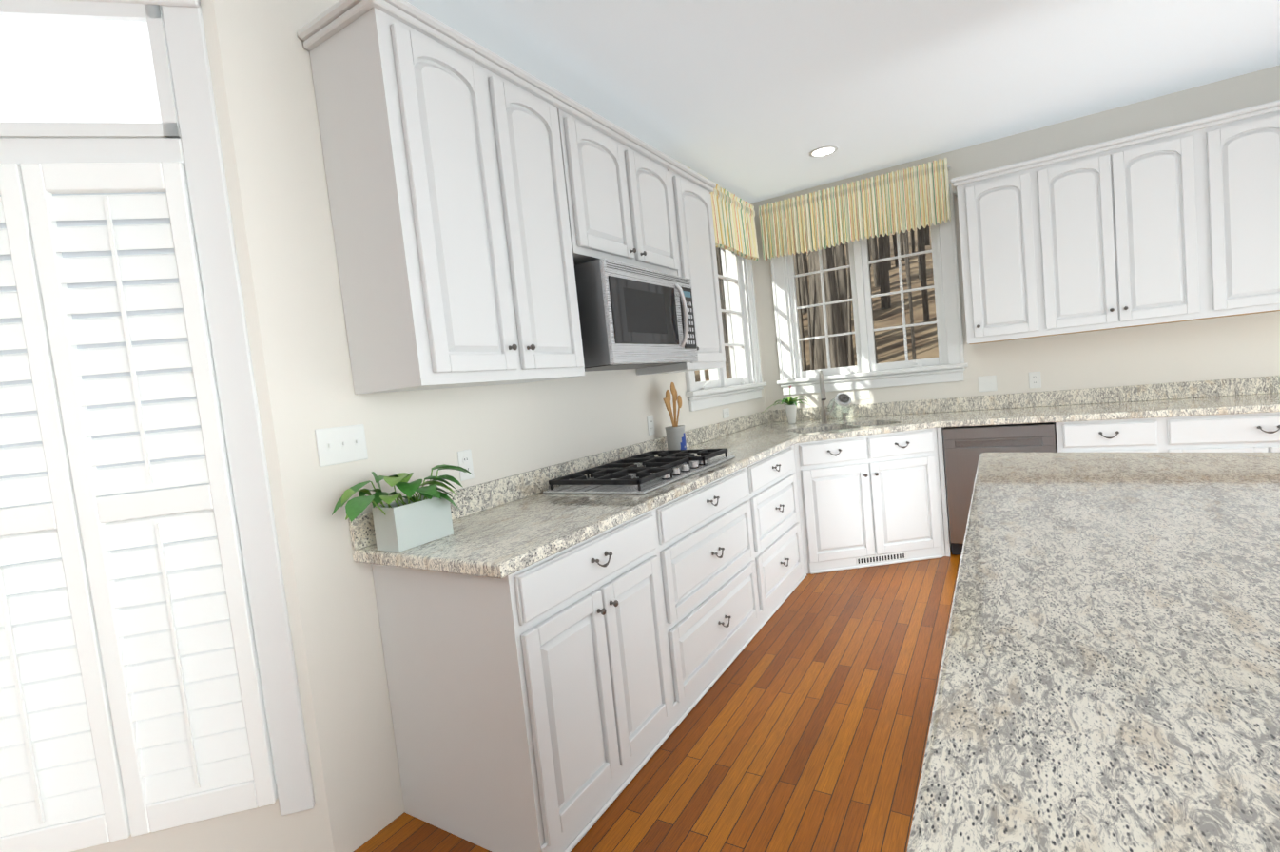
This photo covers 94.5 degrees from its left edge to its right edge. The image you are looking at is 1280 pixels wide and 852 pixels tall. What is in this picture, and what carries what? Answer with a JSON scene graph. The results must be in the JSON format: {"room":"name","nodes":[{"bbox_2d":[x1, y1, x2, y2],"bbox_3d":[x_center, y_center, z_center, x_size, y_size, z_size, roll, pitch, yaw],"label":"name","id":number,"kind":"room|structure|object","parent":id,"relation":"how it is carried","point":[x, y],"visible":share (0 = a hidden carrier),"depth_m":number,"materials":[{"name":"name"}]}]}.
{"room":"kitchen","nodes":[
{"label":"kitchen","id":0,"kind":"room"},
{"bbox_2d":[70,0,333,851],"bbox_3d":[-1.890,0.019,1.566,1.690,2.810,0.150,-7,4,-13],"label":"wall","id":1,"kind":"structure","parent":0,"point":[268,828],"depth_m":1.70,"materials":[{"name":"white paint"}]},
{"bbox_2d":[0,0,315,851],"bbox_3d":[-1.866,0.038,1.473,1.630,2.380,0.043,-7,4,-13],"label":"window shutters","id":2,"kind":"object","parent":1,"relation":"attached to","point":[148,679],"visible":1,"depth_m":1.59,"materials":[{"name":"white wood"}]},
{"bbox_2d":[213,0,765,851],"bbox_3d":[-0.017,-0.301,3.547,0.150,2.810,4.280,-4,4,31],"label":"wall","id":3,"kind":"structure","parent":0,"point":[504,430],"depth_m":1.83,"materials":[{"name":"white paint"}]},
{"bbox_2d":[314,424,368,466],"bbox_3d":[-0.933,0.059,1.860,0.015,0.115,0.162,-4,4,31],"label":"light switch","id":4,"kind":"object","parent":3,"relation":"attached to","point":[339,445],"depth_m":1.86,"materials":[{"name":"white plastic"}]},
{"bbox_2d":[301,0,585,394],"bbox_3d":[-0.619,-0.697,2.127,0.347,1.092,0.811,-4,4,31],"label":"upper cabinet","id":5,"kind":"object","parent":3,"relation":"attached to","point":[483,201],"depth_m":1.85,"materials":[{"name":"white paint"}]},
{"bbox_2d":[457,448,474,481],"bbox_3d":[-0.672,0.151,2.284,0.007,0.115,0.070,-4,4,31],"label":"outlet","id":6,"kind":"object","parent":3,"relation":"attached to","point":[465,461],"depth_m":2.28,"materials":[{"name":"white plastic"}]},
{"bbox_2d":[563,95,685,277],"bbox_3d":[-0.194,-1.039,2.852,0.347,0.592,0.915,-4,4,31],"label":"upper cabinet","id":7,"kind":"object","parent":3,"relation":"attached to","point":[627,195],"depth_m":2.71,"materials":[{"name":"white paint"}]},
{"bbox_2d":[573,258,698,371],"bbox_3d":[-0.076,-0.504,2.869,0.470,0.434,0.810,-4,4,31],"label":"microwave","id":8,"kind":"object","parent":7,"relation":"attached to","point":[631,317],"visible":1,"depth_m":2.60,"materials":[{"name":"grey metal"}]},
{"bbox_2d":[646,415,655,435],"bbox_3d":[0.065,-0.003,3.500,0.007,0.115,0.070,-4,4,31],"label":"outlet","id":9,"kind":"object","parent":3,"relation":"attached to","point":[650,425],"depth_m":3.49,"materials":[{"name":"white plastic"}]},
{"bbox_2d":[636,163,725,375],"bbox_3d":[0.209,-0.870,3.491,0.347,1.092,0.530,-4,4,31],"label":"upper cabinet","id":10,"kind":"object","parent":3,"relation":"attached to","point":[695,217],"depth_m":3.39,"materials":[{"name":"white paint"}]},
{"bbox_2d":[676,159,758,260],"bbox_3d":[0.579,-1.534,4.394,0.108,0.461,1.446,-4,4,31],"label":"valance","id":11,"kind":"object","parent":3,"relation":"attached to","point":[733,215],"visible":0.6,"depth_m":4.56,"materials":[{"name":"yellow fabric"}]},
{"bbox_2d":[685,248,766,411],"bbox_3d":[0.573,-0.880,4.510,0.210,1.437,1.440,-4,4,31],"label":"window","id":12,"kind":"structure","parent":3,"relation":"in","point":[718,388],"depth_m":4.95,"materials":[{"name":"white wood"}]},
{"bbox_2d":[722,407,729,418],"bbox_3d":[0.650,-0.096,4.462,0.007,0.070,0.115,-4,4,31],"label":"outlet","id":13,"kind":"object","parent":3,"relation":"attached to","point":[726,412],"depth_m":4.45,"materials":[{"name":"white plastic"}]},
{"bbox_2d":[353,551,960,851],"bbox_3d":[-0.745,1.464,-0.274,12.500,0.050,11.910,-4,4,31],"label":"floor","id":14,"kind":"structure","parent":0,"point":[804,726],"depth_m":2.15,"materials":[{"name":"brown wood"}]},
{"bbox_2d":[371,505,683,851],"bbox_3d":[-0.362,0.802,2.126,0.627,0.874,0.790,-4,4,31],"label":"base cabinet","id":15,"kind":"object","parent":14,"relation":"on","point":[549,704],"depth_m":1.82,"materials":[{"name":"white paint"}]},
{"bbox_2d":[660,464,767,718],"bbox_3d":[0.093,0.707,2.878,0.627,0.874,0.978,-4,4,31],"label":"base cabinet","id":16,"kind":"object","parent":14,"relation":"on","point":[712,537],"depth_m":2.67,"materials":[{"name":"white paint"}]},
{"bbox_2d":[752,445,806,620],"bbox_3d":[0.569,0.607,3.663,0.627,0.874,0.868,-4,4,31],"label":"base cabinet","id":17,"kind":"object","parent":14,"relation":"on","point":[774,479],"depth_m":3.46,"materials":[{"name":"white paint"}]},
{"bbox_2d":[794,427,945,574],"bbox_3d":[1.443,0.473,4.364,1.397,0.874,1.248,-4,4,31],"label":"base cabinet","id":18,"kind":"object","parent":14,"relation":"on","point":[870,500],"visible":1,"depth_m":3.65,"materials":[{"name":"white paint"}]},
{"bbox_2d":[942,422,1056,555],"bbox_3d":[2.438,0.399,4.002,0.604,0.857,0.598,-4,4,31],"label":"dishwasher","id":19,"kind":"object","parent":14,"relation":"on","point":[964,447],"visible":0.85,"depth_m":3.82,"materials":[{"name":"grey metal"}]},
{"bbox_2d":[1052,417,1161,452],"bbox_3d":[2.939,0.360,3.763,0.488,0.874,0.702,-4,4,31],"label":"base cabinet","id":20,"kind":"object","parent":14,"relation":"on","point":[1130,435],"depth_m":3.44,"materials":[{"name":"white paint"}]},
{"bbox_2d":[1161,411,1279,452],"bbox_3d":[3.505,0.325,3.416,0.842,0.874,0.702,-4,4,31],"label":"base cabinet","id":21,"kind":"object","parent":14,"relation":"on","point":[1249,433],"depth_m":3.19,"materials":[{"name":"white paint"}]},
{"bbox_2d":[348,375,1279,578],"bbox_3d":[2.041,0.029,2.357,4.557,0.145,3.947,-4,4,31],"label":"countertop","id":22,"kind":"structure","parent":21,"relation":"on","point":[504,527],"depth_m":3.18,"materials":[{"name":"grey stone"}]},
{"bbox_2d":[331,464,470,552],"bbox_3d":[-0.712,0.252,1.866,0.239,0.240,0.494,-4,4,31],"label":"potted plant","id":23,"kind":"object","parent":22,"relation":"on","point":[409,521],"visible":1,"depth_m":1.82,"materials":[{"name":"white"}]},
{"bbox_2d":[543,447,735,494],"bbox_3d":[0.036,0.204,2.857,0.520,0.054,0.954,-4,4,31],"label":"gas cooktop","id":24,"kind":"object","parent":22,"relation":"in","point":[644,473],"visible":1,"depth_m":2.67,"materials":[{"name":"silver metal"}]},
{"bbox_2d":[662,382,686,450],"bbox_3d":[0.203,-0.046,3.508,0.118,0.432,0.211,-4,4,31],"label":"utensil crock","id":25,"kind":"object","parent":22,"relation":"on","point":[675,433],"visible":0.77,"depth_m":3.48,"materials":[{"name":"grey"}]},
{"bbox_2d":[764,386,814,424],"bbox_3d":[1.225,-0.175,4.842,0.396,0.310,0.365,-4,4,31],"label":"potted plant","id":26,"kind":"object","parent":22,"relation":"on","point":[790,406],"visible":1,"depth_m":4.79,"materials":[{"name":"white ceramic"}]},
{"bbox_2d":[818,370,834,424],"bbox_3d":[1.371,-0.212,4.433,0.110,0.407,0.283,-4,4,31],"label":"pull-down faucet","id":27,"kind":"object","parent":22,"relation":"on","point":[824,414],"visible":1,"depth_m":4.50,"materials":[{"name":"silver metal"}]},
{"bbox_2d":[827,392,851,420],"bbox_3d":[1.601,-0.159,4.741,0.198,0.215,0.210,-4,4,31],"label":"glass jar","id":28,"kind":"object","parent":22,"relation":"on","point":[843,399],"visible":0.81,"depth_m":4.68,"materials":[{"name":"clear glass"}]},
{"bbox_2d":[841,412,848,421],"bbox_3d":[1.593,-0.073,4.596,0.058,0.065,0.070,-4,4,31],"label":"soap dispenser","id":29,"kind":"object","parent":22,"relation":"on","point":[844,417],"visible":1,"depth_m":4.60,"materials":[{"name":"glass"}]},
{"bbox_3d":[1.129,0.701,1.368,0.569,0.874,2.399,-4,4,31],"label":"cabinet","id":30,"kind":"object","parent":14,"relation":"on","visible":0},
{"bbox_2d":[906,452,1279,851],"bbox_3d":[1.344,0.234,1.123,1.275,0.040,2.505,-4,4,31],"label":"countertop","id":31,"kind":"structure","parent":30,"relation":"on","point":[1109,678],"depth_m":0.77,"materials":[{"name":"grey stone"}]},
{"bbox_2d":[405,0,1279,203],"bbox_3d":[0.702,-1.604,-0.042,9.860,0.100,9.360,-4,4,31],"label":"ceiling","id":32,"kind":"structure","parent":0,"point":[750,101],"depth_m":2.98,"materials":[{"name":"white paint"}]},
{"bbox_2d":[809,145,837,157],"bbox_3d":[1.251,-1.871,4.037,0.190,0.010,0.190,-4,4,31],"label":"recessed light","id":33,"kind":"object","parent":32,"relation":"in","point":[823,151],"visible":1,"depth_m":4.03,"materials":[{"name":"white"}]},
{"bbox_2d":[750,64,1279,410],"bbox_3d":[4.264,-0.721,3.328,7.410,2.810,0.150,-4,4,31],"label":"wall","id":34,"kind":"structure","parent":0,"point":[1230,347],"depth_m":3.96,"materials":[{"name":"white paint"}]},
{"bbox_2d":[757,157,950,260],"bbox_3d":[1.637,-1.658,4.649,1.441,0.461,0.108,-4,4,31],"label":"valance","id":35,"kind":"object","parent":34,"relation":"attached to","point":[907,199],"visible":1,"depth_m":4.58,"materials":[{"name":"yellow"}]},
{"bbox_2d":[854,390,870,400],"bbox_3d":[1.800,-0.249,4.788,0.115,0.070,0.007,-4,4,31],"label":"outlet","id":36,"kind":"object","parent":34,"relation":"attached to","point":[859,395],"depth_m":4.79,"materials":[{"name":"white plastic"}]},
{"bbox_2d":[770,183,968,395],"bbox_3d":[1.782,-1.020,4.759,1.440,1.437,0.210,-4,4,31],"label":"window","id":37,"kind":"structure","parent":34,"relation":"in","point":[948,364],"depth_m":4.72,"materials":[{"name":"white wood"}]},
{"bbox_2d":[977,375,997,391],"bbox_3d":[2.542,-0.309,4.326,0.116,0.115,0.016,-4,4,31],"label":"outlet","id":38,"kind":"object","parent":34,"relation":"attached to","point":[987,383],"depth_m":4.33,"materials":[{"name":"white plastic"}]},
{"bbox_2d":[953,160,1041,344],"bbox_3d":[2.500,-1.139,4.049,0.507,1.092,0.347,-4,4,31],"label":"upper cabinet","id":39,"kind":"object","parent":34,"relation":"attached to","point":[996,207],"depth_m":3.92,"materials":[{"name":"white paint"}]},
{"bbox_2d":[1028,371,1041,388],"bbox_3d":[2.790,-0.325,4.179,0.070,0.115,0.007,-4,4,31],"label":"outlet","id":40,"kind":"object","parent":34,"relation":"attached to","point":[1035,380],"depth_m":4.18,"materials":[{"name":"white plastic"}]},
{"bbox_2d":[1029,122,1204,336],"bbox_3d":[2.988,-1.169,3.749,0.790,1.092,0.347,-4,4,31],"label":"upper cabinet","id":41,"kind":"object","parent":34,"relation":"attached to","point":[1178,223],"depth_m":3.59,"materials":[{"name":"white paint"}]},
{"bbox_2d":[1197,103,1279,319],"bbox_3d":[3.664,-1.211,3.334,0.800,1.092,0.347,-4,4,31],"label":"upper cabinet","id":42,"kind":"object","parent":34,"relation":"attached to","point":[1238,153],"depth_m":3.32,"materials":[{"name":"white paint"}]},
{"label":"outside","id":43,"kind":"structure","parent":0,"visible":0},
{"bbox_2d":[695,227,938,382],"bbox_3d":[-13.268,-11.808,34.147,120.000,26.039,120.000,-4,4,31],"label":"ground","id":44,"kind":"structure","parent":43,"point":[891,339],"depth_m":20.46,"materials":[{"name":"brown soil"}]},
{"bbox_2d":[694,224,930,378],"bbox_3d":[-14.690,-13.495,15.971,75.043,32.448,88.715,-4,4,31],"label":"trees","id":45,"kind":"object","parent":44,"relation":"on","point":[835,257],"depth_m":14.75,"materials":[{"name":"brown plant"}]}
]}

